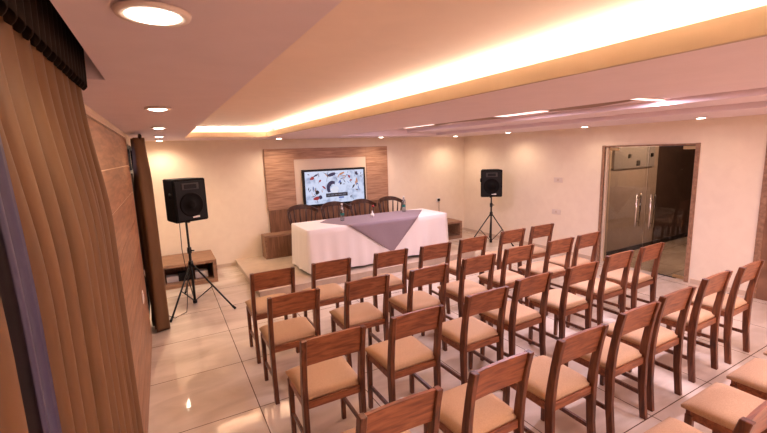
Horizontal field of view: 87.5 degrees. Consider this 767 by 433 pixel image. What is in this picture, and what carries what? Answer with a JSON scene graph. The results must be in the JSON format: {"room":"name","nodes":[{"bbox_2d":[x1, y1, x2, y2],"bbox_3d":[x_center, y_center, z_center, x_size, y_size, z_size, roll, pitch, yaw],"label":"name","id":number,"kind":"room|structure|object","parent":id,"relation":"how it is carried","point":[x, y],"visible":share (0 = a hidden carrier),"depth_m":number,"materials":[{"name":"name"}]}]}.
{"room":"conference room","nodes":[
{"label":"conference room","id":0,"kind":"room"},
{"bbox_2d":[84,104,150,323],"bbox_3d":[-1.528,0.404,2.062,0.150,3.100,11.350,-7,10,-28],"label":"wall","id":1,"kind":"structure","parent":0,"point":[87,108],"depth_m":3.32,"materials":[{"name":"paint"}]},
{"bbox_2d":[85,109,126,138],"bbox_3d":[-2.047,-0.664,2.975,0.030,0.020,3.380,-7,10,-28],"label":"trim","id":2,"kind":"structure","parent":1,"relation":"attached to","point":[88,114],"depth_m":2.59,"materials":[{"name":"beige laminate"}]},
{"bbox_2d":[87,117,151,432],"bbox_3d":[-2.013,0.513,3.163,0.019,2.357,3.380,-7,10,-28],"label":"cladding","id":3,"kind":"object","parent":1,"relation":"attached to","point":[110,147],"visible":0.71,"depth_m":3.24,"materials":[{"name":"beige laminate"}]},
{"bbox_2d":[127,145,150,316],"bbox_3d":[-3.410,0.177,5.601,0.111,2.300,2.240,-7,10,-28],"label":"window","id":4,"kind":"structure","parent":1,"relation":"in","point":[129,150],"depth_m":5.53,"materials":[{"name":"black glass"}]},
{"bbox_2d":[145,137,463,265],"bbox_3d":[-1.092,-0.700,8.782,7.500,3.100,0.150,-7,10,-28],"label":"wall","id":5,"kind":"structure","parent":0,"point":[422,170],"depth_m":7.87,"materials":[{"name":"paint"}]},
{"bbox_2d":[263,146,388,232],"bbox_3d":[-1.121,-0.634,8.660,2.780,1.690,0.050,-7,10,-28],"label":"wall panel","id":6,"kind":"object","parent":5,"relation":"attached to","point":[282,167],"visible":0.6,"depth_m":8.36,"materials":[{"name":"brown wood"}]},
{"bbox_2d":[301,167,365,206],"bbox_3d":[-1.043,-0.647,8.650,1.440,0.775,0.068,-7,10,-28],"label":"television","id":7,"kind":"object","parent":6,"relation":"attached to","point":[345,185],"visible":0.97,"depth_m":8.59,"materials":[{"name":"black plastic"}]},
{"bbox_2d":[217,228,463,268],"bbox_3d":[-1.006,0.706,8.938,7.200,0.070,0.012,-7,10,-28],"label":"baseboard","id":8,"kind":"structure","parent":5,"relation":"attached to","point":[233,263],"depth_m":7.83,"materials":[{"name":"beige tile"}]},
{"bbox_2d":[50,0,766,140],"bbox_3d":[1.647,-1.188,3.604,7.200,0.460,11.350,-7,10,-28],"label":"ceiling","id":9,"kind":"structure","parent":0,"point":[192,69],"depth_m":1.90,"materials":[{"name":"paint"}]},
{"bbox_2d":[130,134,170,332],"bbox_3d":[-2.894,0.217,4.948,0.217,2.405,0.411,-7,10,-28],"label":"curtain","id":10,"kind":"object","parent":9,"relation":"hanging from","point":[143,185],"visible":1,"depth_m":4.82,"materials":[{"name":"black fabric"}]},
{"bbox_2d":[112,0,191,26],"bbox_3d":[-0.490,-0.427,0.854,0.148,0.020,0.148,-7,10,-28],"label":"recessed light","id":11,"kind":"object","parent":9,"relation":"in","point":[142,12],"visible":1,"depth_m":0.83,"materials":[{"name":"beige"}]},
{"bbox_2d":[144,107,170,110],"bbox_3d":[-1.384,-0.658,2.457,0.148,0.020,0.148,-7,10,-28],"label":"recessed light","id":12,"kind":"object","parent":9,"relation":"in","point":[145,108],"visible":1,"depth_m":2.42,"materials":[{"name":"beige"}]},
{"bbox_2d":[150,127,166,128],"bbox_3d":[-2.230,-0.876,3.974,0.148,0.020,0.148,-7,10,-28],"label":"recessed light","id":13,"kind":"object","parent":9,"relation":"in","point":[150,127],"visible":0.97,"depth_m":3.93,"materials":[{"name":"beige"}]},
{"bbox_2d":[196,0,740,127],"bbox_3d":[-0.045,-0.977,2.154,1.435,0.300,10.420,-7,10,-28],"label":"ceiling","id":14,"kind":"structure","parent":9,"relation":"attached to","point":[359,52],"depth_m":1.81,"materials":[{"name":"paint"}]},
{"bbox_2d":[185,5,766,137],"bbox_3d":[-0.059,-0.698,2.106,1.305,0.085,10.280,-7,10,-28],"label":"cove","id":15,"kind":"structure","parent":9,"relation":"attached to","point":[749,24],"depth_m":1.71,"materials":[{"name":"paint"}]},
{"bbox_2d":[401,100,636,128],"bbox_3d":[1.276,-1.423,5.838,0.853,0.006,4.560,-7,10,-28],"label":"inlay","id":16,"kind":"object","parent":9,"relation":"attached to","point":[622,101],"visible":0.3,"depth_m":4.76,"materials":[{"name":"brown paint"}]},
{"bbox_2d":[496,110,547,116],"bbox_3d":[1.552,-1.297,5.035,0.650,0.016,0.750,-7,10,-28],"label":"led panel","id":17,"kind":"object","parent":9,"relation":"attached to","point":[543,110],"visible":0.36,"depth_m":5.07,"materials":[{"name":"beige plastic"}]},
{"bbox_2d":[630,97,666,100],"bbox_3d":[2.383,-1.127,3.821,1.020,0.016,0.080,-7,10,-28],"label":"led panel","id":18,"kind":"object","parent":9,"relation":"attached to","point":[646,98],"visible":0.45,"depth_m":3.92,"materials":[{"name":"beige plastic"}]},
{"bbox_2d":[630,98,663,100],"bbox_3d":[2.383,-1.122,3.822,1.000,0.004,0.060,-7,10,-28],"label":"diffuser","id":19,"kind":"object","parent":18,"relation":"attached to","point":[648,99],"depth_m":3.92,"materials":[{"name":"white plastic"}]},
{"bbox_3d":[-0.371,-0.491,0.144,0.024,0.035,3.130,-7,10,-28],"label":"rail","id":20,"kind":"object","parent":9,"relation":"attached to","visible":0},
{"bbox_2d":[0,297,28,432],"bbox_3d":[-0.213,0.835,0.152,0.077,2.545,1.069,-7,10,-28],"label":"curtain","id":21,"kind":"object","parent":20,"relation":"hanging from","point":[12,413],"visible":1,"depth_m":0.46,"materials":[{"name":"fabric"}]},
{"bbox_2d":[0,136,61,432],"bbox_3d":[-0.475,0.762,0.654,0.065,2.545,0.070,-7,10,-28],"label":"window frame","id":22,"kind":"structure","parent":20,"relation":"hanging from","point":[18,295],"depth_m":0.55,"materials":[{"name":"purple fabric"}]},
{"bbox_2d":[0,0,143,432],"bbox_3d":[-0.815,0.692,1.158,0.130,2.545,1.090,-7,10,-28],"label":"curtain","id":23,"kind":"object","parent":20,"relation":"hanging from","point":[63,203],"visible":0.94,"depth_m":0.90,"materials":[{"name":"brown fabric"}]},
{"bbox_2d":[148,230,766,432],"bbox_3d":[4.352,1.180,5.452,13.480,0.100,11.350,-7,10,-28],"label":"floor","id":24,"kind":"structure","parent":0,"point":[207,376],"depth_m":4.00,"materials":[{"name":"tile"}]},
{"bbox_2d":[162,250,217,289],"bbox_3d":[-3.447,0.922,7.073,0.860,0.400,0.840,-7,10,-28],"label":"tv stand","id":25,"kind":"object","parent":24,"relation":"on","point":[172,264],"visible":0.72,"depth_m":6.92,"materials":[{"name":"brown wood"}]},
{"bbox_2d":[166,274,178,282],"bbox_3d":[-3.584,1.051,6.805,0.180,0.100,0.164,-7,10,-28],"label":"storage box","id":26,"kind":"object","parent":25,"relation":"on","point":[174,277],"visible":0.98,"depth_m":6.75,"materials":[{"name":"beige plastic"}]},
{"bbox_2d":[178,270,190,280],"bbox_3d":[-3.418,1.012,6.891,0.200,0.140,0.164,-7,10,-28],"label":"storage box","id":27,"kind":"object","parent":25,"relation":"on","point":[181,274],"visible":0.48,"depth_m":6.81,"materials":[{"name":"black plastic"}]},
{"bbox_2d":[194,268,207,278],"bbox_3d":[-3.191,0.994,7.016,0.200,0.120,0.164,-7,10,-28],"label":"storage box","id":28,"kind":"object","parent":25,"relation":"on","point":[204,271],"visible":0.96,"depth_m":6.96,"materials":[{"name":"beige plastic"}]},
{"bbox_2d":[170,222,235,322],"bbox_3d":[-2.744,0.670,5.864,0.844,1.242,1.196,-7,10,-28],"label":"speaker stand","id":29,"kind":"object","parent":24,"relation":"on","point":[191,265],"visible":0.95,"depth_m":5.76,"materials":[{"name":"black metal"}]},
{"bbox_2d":[162,178,207,223],"bbox_3d":[-2.834,-0.226,5.716,0.413,0.630,0.480,5,12,37],"label":"loudspeaker","id":30,"kind":"object","parent":29,"relation":"on","point":[185,198],"visible":1,"depth_m":5.58,"materials":[{"name":"black plastic"}]},
{"bbox_2d":[170,223,187,317],"bbox_3d":[-2.960,0.682,5.608,0.430,1.297,0.720,-7,10,-28],"label":"cable","id":31,"kind":"object","parent":30,"relation":"hanging from","point":[179,223],"visible":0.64,"depth_m":5.87,"materials":[{"name":"black rubber"}]},
{"bbox_2d":[245,266,299,363],"bbox_3d":[-1.226,1.000,4.367,0.456,0.968,0.505,-7,10,-28],"label":"wooden chair","id":32,"kind":"object","parent":24,"relation":"on","point":[256,308],"visible":0.7,"depth_m":4.15,"materials":[{"name":"brown wood"}]},
{"bbox_2d":[259,288,320,404],"bbox_3d":[-0.854,1.099,3.677,0.456,0.968,0.505,-7,10,-28],"label":"wooden chair","id":33,"kind":"object","parent":24,"relation":"on","point":[287,334],"visible":0.93,"depth_m":3.49,"materials":[{"name":"brown wood"}]},
{"bbox_2d":[285,324,366,432],"bbox_3d":[-0.416,1.211,2.899,0.456,0.968,0.505,-7,10,-27],"label":"wooden chair","id":34,"kind":"object","parent":24,"relation":"on","point":[323,376],"visible":0.98,"depth_m":2.75,"materials":[{"name":"brown wood"}]},
{"bbox_2d":[302,257,351,327],"bbox_3d":[-0.659,0.933,4.662,0.456,0.968,0.505,-7,10,-28],"label":"wooden chair","id":35,"kind":"object","parent":24,"relation":"on","point":[332,293],"visible":0.54,"depth_m":4.47,"materials":[{"name":"brown wood"}]},
{"bbox_2d":[235,244,475,296],"bbox_3d":[-0.538,0.825,7.950,4.230,0.120,2.204,-7,10,-28],"label":"podium","id":36,"kind":"object","parent":24,"relation":"on","point":[247,266],"visible":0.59,"depth_m":7.13,"materials":[{"name":"beige tile"}]},
{"bbox_2d":[261,230,291,259],"bbox_3d":[-1.117,0.446,8.598,2.860,0.460,0.340,-7,10,-28],"label":"base cabinet","id":37,"kind":"object","parent":36,"relation":"on","point":[274,244],"visible":0.17,"depth_m":7.91,"materials":[{"name":"brown wood"}]},
{"bbox_2d":[287,204,317,227],"bbox_3d":[-1.516,0.298,7.819,0.622,1.024,0.561,-7,11,-31],"label":"chair","id":38,"kind":"object","parent":36,"relation":"on","point":[300,206],"visible":0.44,"depth_m":7.98,"materials":[{"name":"brown wood"}]},
{"bbox_2d":[321,201,349,219],"bbox_3d":[-0.919,0.226,8.142,0.622,1.024,0.561,-6,10,-26],"label":"chair","id":39,"kind":"object","parent":36,"relation":"on","point":[332,203],"visible":0.35,"depth_m":8.30,"materials":[{"name":"brown wood"}]},
{"bbox_2d":[350,199,376,215],"bbox_3d":[-0.361,0.159,8.443,0.622,1.024,0.561,-8,11,-32],"label":"chair","id":40,"kind":"object","parent":36,"relation":"on","point":[356,201],"visible":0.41,"depth_m":8.61,"materials":[{"name":"brown wood"}]},
{"bbox_2d":[378,196,403,212],"bbox_3d":[0.227,0.088,8.761,0.622,1.024,0.561,-7,10,-27],"label":"chair","id":41,"kind":"object","parent":36,"relation":"on","point":[386,198],"visible":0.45,"depth_m":8.93,"materials":[{"name":"brown wood"}]},
{"bbox_3d":[-0.199,0.417,7.623,2.790,0.768,0.820,-7,10,-28],"label":"conference table","id":42,"kind":"object","parent":36,"relation":"on","visible":0},
{"bbox_2d":[291,208,448,273],"bbox_3d":[-0.202,0.390,7.618,2.969,0.737,0.997,-7,10,-28],"label":"tablecloth","id":43,"kind":"object","parent":42,"relation":"on","point":[312,241],"visible":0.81,"depth_m":6.99,"materials":[{"name":"white fabric"}]},
{"bbox_2d":[320,210,421,250],"bbox_3d":[-0.056,0.301,7.639,2.263,0.596,0.904,-7,10,-28],"label":"tablecloth","id":44,"kind":"object","parent":43,"relation":"on","point":[387,229],"visible":0.94,"depth_m":7.28,"materials":[{"name":"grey fabric"}]},
{"bbox_2d":[340,203,343,220],"bbox_3d":[-0.753,-0.080,7.277,0.075,0.315,0.075,-7,10,-28],"label":"water bottle","id":45,"kind":"object","parent":44,"relation":"on","point":[342,213],"visible":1,"depth_m":7.29,"materials":[{"name":"plastic"}]},
{"bbox_2d":[402,196,405,211],"bbox_3d":[0.411,-0.253,8.109,0.075,0.315,0.075,-7,10,-28],"label":"water bottle","id":46,"kind":"object","parent":44,"relation":"on","point":[403,205],"visible":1,"depth_m":8.13,"materials":[{"name":"plastic"}]},
{"bbox_2d":[329,274,389,366],"bbox_3d":[-0.238,1.025,4.010,0.456,0.968,0.505,-7,10,-27],"label":"wooden chair","id":47,"kind":"object","parent":24,"relation":"on","point":[347,316],"visible":0.91,"depth_m":3.86,"materials":[{"name":"brown wood"}]},
{"bbox_2d":[360,248,407,331],"bbox_3d":[-0.002,0.856,5.006,0.456,0.968,0.505,-7,10,-29],"label":"wooden chair","id":48,"kind":"object","parent":24,"relation":"on","point":[394,257],"visible":0.5,"depth_m":4.82,"materials":[{"name":"brown wood"}]},
{"bbox_2d":[342,385,442,432],"bbox_3d":[-0.005,1.317,2.163,0.456,0.968,0.505,-7,10,-27],"label":"wooden chair","id":49,"kind":"object","parent":24,"relation":"on","point":[404,414],"visible":1,"depth_m":1.93,"materials":[{"name":"brown wood"}]},
{"bbox_2d":[365,304,444,408],"bbox_3d":[0.161,1.141,3.210,0.456,0.968,0.505,-7,10,-28],"label":"wooden chair","id":50,"kind":"object","parent":24,"relation":"on","point":[402,354],"visible":0.97,"depth_m":3.07,"materials":[{"name":"brown wood"}]},
{"bbox_2d":[389,263,448,350],"bbox_3d":[0.368,0.957,4.304,0.456,0.968,0.505,-7,10,-28],"label":"wooden chair","id":51,"kind":"object","parent":24,"relation":"on","point":[411,301],"visible":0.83,"depth_m":4.15,"materials":[{"name":"brown wood"}]},
{"bbox_2d":[407,242,451,313],"bbox_3d":[0.564,0.794,5.266,0.456,0.968,0.505,-7,10,-27],"label":"wooden chair","id":52,"kind":"object","parent":24,"relation":"on","point":[440,250],"visible":0.28,"depth_m":5.06,"materials":[{"name":"brown wood"}]},
{"bbox_2d":[447,218,461,239],"bbox_3d":[1.434,0.315,9.760,0.770,0.420,0.550,-7,10,-28],"label":"base cabinet","id":53,"kind":"object","parent":24,"relation":"on","point":[454,226],"visible":0.37,"depth_m":9.72,"materials":[{"name":"brown wood"}]},
{"bbox_2d":[438,235,487,285],"bbox_3d":[1.098,0.728,5.566,0.456,0.968,0.505,-7,10,-28],"label":"wooden chair","id":54,"kind":"object","parent":24,"relation":"on","point":[475,243],"visible":0.42,"depth_m":5.34,"materials":[{"name":"brown wood"}]},
{"bbox_2d":[437,253,495,326],"bbox_3d":[0.957,0.882,4.644,0.456,0.968,0.505,-7,10,-27],"label":"wooden chair","id":55,"kind":"object","parent":24,"relation":"on","point":[456,291],"visible":0.77,"depth_m":4.46,"materials":[{"name":"brown wood"}]},
{"bbox_2d":[433,286,509,390],"bbox_3d":[0.764,1.063,3.570,0.456,0.968,0.505,-7,10,-28],"label":"wooden chair","id":56,"kind":"object","parent":24,"relation":"on","point":[466,333],"visible":0.84,"depth_m":3.42,"materials":[{"name":"brown wood"}]},
{"bbox_2d":[424,349,533,432],"bbox_3d":[0.562,1.246,2.480,0.456,0.968,0.505,-7,11,-29],"label":"wooden chair","id":57,"kind":"object","parent":24,"relation":"on","point":[471,406],"visible":0.88,"depth_m":2.34,"materials":[{"name":"brown wood"}]},
{"bbox_2d":[474,198,513,245],"bbox_3d":[2.353,0.098,8.909,0.963,1.061,0.984,-7,10,-28],"label":"speaker stand","id":58,"kind":"object","parent":24,"relation":"on","point":[491,203],"visible":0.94,"depth_m":8.95,"materials":[{"name":"black metal"}]},
{"bbox_2d":[480,169,502,197],"bbox_3d":[2.378,-0.731,8.891,0.470,0.620,0.413,-1,9,8],"label":"loudspeaker","id":59,"kind":"object","parent":58,"relation":"on","point":[491,179],"visible":1,"depth_m":8.71,"materials":[{"name":"black plastic"}]},
{"bbox_2d":[478,228,525,274],"bbox_3d":[1.757,0.639,5.979,0.456,0.968,0.505,-7,10,-28],"label":"wooden chair","id":60,"kind":"object","parent":24,"relation":"on","point":[516,235],"visible":0.48,"depth_m":5.75,"materials":[{"name":"brown wood"}]},
{"bbox_2d":[477,244,534,315],"bbox_3d":[1.518,0.805,5.004,0.456,0.968,0.505,-7,10,-27],"label":"wooden chair","id":61,"kind":"object","parent":24,"relation":"on","point":[502,277],"visible":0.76,"depth_m":4.83,"materials":[{"name":"brown wood"}]},
{"bbox_2d":[480,271,552,360],"bbox_3d":[1.275,0.990,3.914,0.456,0.968,0.505,-7,11,-29],"label":"wooden chair","id":62,"kind":"object","parent":24,"relation":"on","point":[518,316],"visible":0.81,"depth_m":3.76,"materials":[{"name":"brown wood"}]},
{"bbox_2d":[508,223,553,274],"bbox_3d":[2.293,0.575,6.269,0.456,0.968,0.505,-7,10,-27],"label":"wooden chair","id":63,"kind":"object","parent":24,"relation":"on","point":[544,230],"visible":0.3,"depth_m":6.08,"materials":[{"name":"brown wood"}]},
{"bbox_2d":[518,237,574,315],"bbox_3d":[2.143,0.736,5.308,0.456,0.968,0.505,-7,10,-28],"label":"wooden chair","id":64,"kind":"object","parent":24,"relation":"on","point":[564,245],"visible":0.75,"depth_m":5.15,"materials":[{"name":"brown wood"}]},
{"bbox_2d":[503,323,608,432],"bbox_3d":[1.166,1.175,2.795,0.456,0.968,0.505,-7,10,-28],"label":"wooden chair","id":65,"kind":"object","parent":24,"relation":"on","point":[552,385],"visible":0.84,"depth_m":2.65,"materials":[{"name":"brown wood"}]},
{"bbox_2d":[527,261,599,344],"bbox_3d":[1.874,0.922,4.215,0.456,0.968,0.505,-7,10,-28],"label":"wooden chair","id":66,"kind":"object","parent":24,"relation":"on","point":[562,303],"visible":0.86,"depth_m":4.07,"materials":[{"name":"brown wood"}]},
{"bbox_2d":[549,231,600,299],"bbox_3d":[2.633,0.674,5.584,0.456,0.968,0.505,-7,11,-29],"label":"wooden chair","id":67,"kind":"object","parent":24,"relation":"on","point":[590,239],"visible":0.53,"depth_m":5.41,"materials":[{"name":"brown wood"}]},
{"bbox_2d":[566,250,633,327],"bbox_3d":[2.455,0.842,4.585,0.456,0.968,0.505,-7,10,-28],"label":"wooden chair","id":68,"kind":"object","parent":24,"relation":"on","point":[603,289],"visible":0.7,"depth_m":4.42,"materials":[{"name":"brown wood"}]},
{"bbox_2d":[563,300,660,432],"bbox_3d":[1.747,1.100,3.143,0.456,0.968,0.505,-7,10,-28],"label":"wooden chair","id":69,"kind":"object","parent":24,"relation":"on","point":[617,357],"visible":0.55,"depth_m":2.96,"materials":[{"name":"brown wood"}]},
{"bbox_2d":[599,242,664,309],"bbox_3d":[3.001,0.776,4.881,0.456,0.968,0.505,-7,11,-29],"label":"wooden chair","id":70,"kind":"object","parent":24,"relation":"on","point":[637,279],"visible":0.66,"depth_m":4.73,"materials":[{"name":"brown wood"}]},
{"bbox_2d":[599,286,696,411],"bbox_3d":[2.228,1.038,3.425,0.456,0.968,0.505,-7,10,-27],"label":"wooden chair","id":71,"kind":"object","parent":24,"relation":"on","point":[662,339],"visible":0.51,"depth_m":3.28,"materials":[{"name":"brown wood"}]},
{"bbox_2d":[661,270,732,382],"bbox_3d":[2.842,0.958,3.791,0.456,0.968,0.505,-7,10,-28],"label":"wooden chair","id":72,"kind":"object","parent":24,"relation":"on","point":[698,318],"visible":0.6,"depth_m":3.61,"materials":[{"name":"brown wood"}]},
{"bbox_2d":[644,400,766,432],"bbox_3d":[1.616,1.281,2.051,0.456,0.968,0.505,-7,10,-28],"label":"wooden chair","id":73,"kind":"object","parent":24,"relation":"on","point":[756,421],"visible":1,"depth_m":1.84,"materials":[{"name":"brown wood"}]},
{"bbox_2d":[681,382,765,432],"bbox_3d":[2.160,1.211,2.374,0.456,0.968,0.505,-7,10,-28],"label":"wooden chair","id":74,"kind":"object","parent":24,"relation":"on","point":[718,407],"visible":0.88,"depth_m":2.41,"materials":[{"name":"brown wood"}]},
{"bbox_2d":[691,259,764,363],"bbox_3d":[3.399,0.895,4.069,0.456,0.968,0.505,-7,11,-29],"label":"wooden chair","id":75,"kind":"object","parent":24,"relation":"on","point":[732,305],"visible":0.59,"depth_m":3.90,"materials":[{"name":"brown wood"}]},
{"bbox_2d":[726,358,766,399],"bbox_3d":[2.685,1.147,2.657,0.456,0.968,0.505,-7,10,-28],"label":"wooden chair","id":76,"kind":"object","parent":24,"relation":"on","point":[751,377],"visible":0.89,"depth_m":2.70,"materials":[{"name":"brown wood"}]},
{"bbox_2d":[464,114,766,290],"bbox_3d":[4.902,-0.372,5.536,0.150,3.100,11.350,-7,10,-28],"label":"wall","id":77,"kind":"structure","parent":0,"point":[733,149],"depth_m":7.22,"materials":[{"name":"paint"}]},
{"bbox_2d":[552,209,560,214],"bbox_3d":[3.477,-0.096,8.064,0.013,0.100,0.200,-7,10,-28],"label":"wall socket","id":78,"kind":"object","parent":77,"relation":"attached to","point":[554,211],"visible":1,"depth_m":8.05,"materials":[{"name":"beige plastic"}]},
{"bbox_2d":[554,177,562,182],"bbox_3d":[3.465,-0.725,7.944,0.013,0.100,0.200,-7,10,-28],"label":"wall socket","id":79,"kind":"object","parent":77,"relation":"attached to","point":[556,179],"visible":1,"depth_m":7.93,"materials":[{"name":"beige plastic"}]},
{"bbox_2d":[464,228,745,295],"bbox_3d":[3.566,0.694,8.076,0.012,0.070,5.898,-7,10,-28],"label":"baseboard","id":80,"kind":"structure","parent":77,"relation":"attached to","point":[693,281],"depth_m":7.71,"materials":[{"name":"beige"}]},
{"bbox_2d":[753,147,766,300],"bbox_3d":[5.170,0.124,4.920,0.069,2.100,0.900,-7,10,-28],"label":"door","id":81,"kind":"structure","parent":77,"relation":"in","point":[760,250],"depth_m":5.30,"materials":[{"name":"brown wood"}]},
{"bbox_2d":[596,143,700,281],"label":"glass door","id":82,"kind":"structure","parent":0,"point":[625,184],"depth_m":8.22,"materials":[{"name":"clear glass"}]},
{"bbox_2d":[611,146,655,169],"bbox_3d":[4.815,-1.137,7.674,1.340,0.410,0.070,-7,10,-28],"label":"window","id":83,"kind":"structure","parent":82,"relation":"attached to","point":[638,156],"depth_m":7.62,"materials":[{"name":"clear glass"}]},
{"bbox_2d":[606,232,687,255],"bbox_3d":[6.654,0.439,8.958,5.980,0.090,0.015,-7,10,-28],"label":"baseboard","id":84,"kind":"structure","parent":82,"relation":"attached to","point":[683,235],"depth_m":8.30,"materials":[{"name":"black plastic"}]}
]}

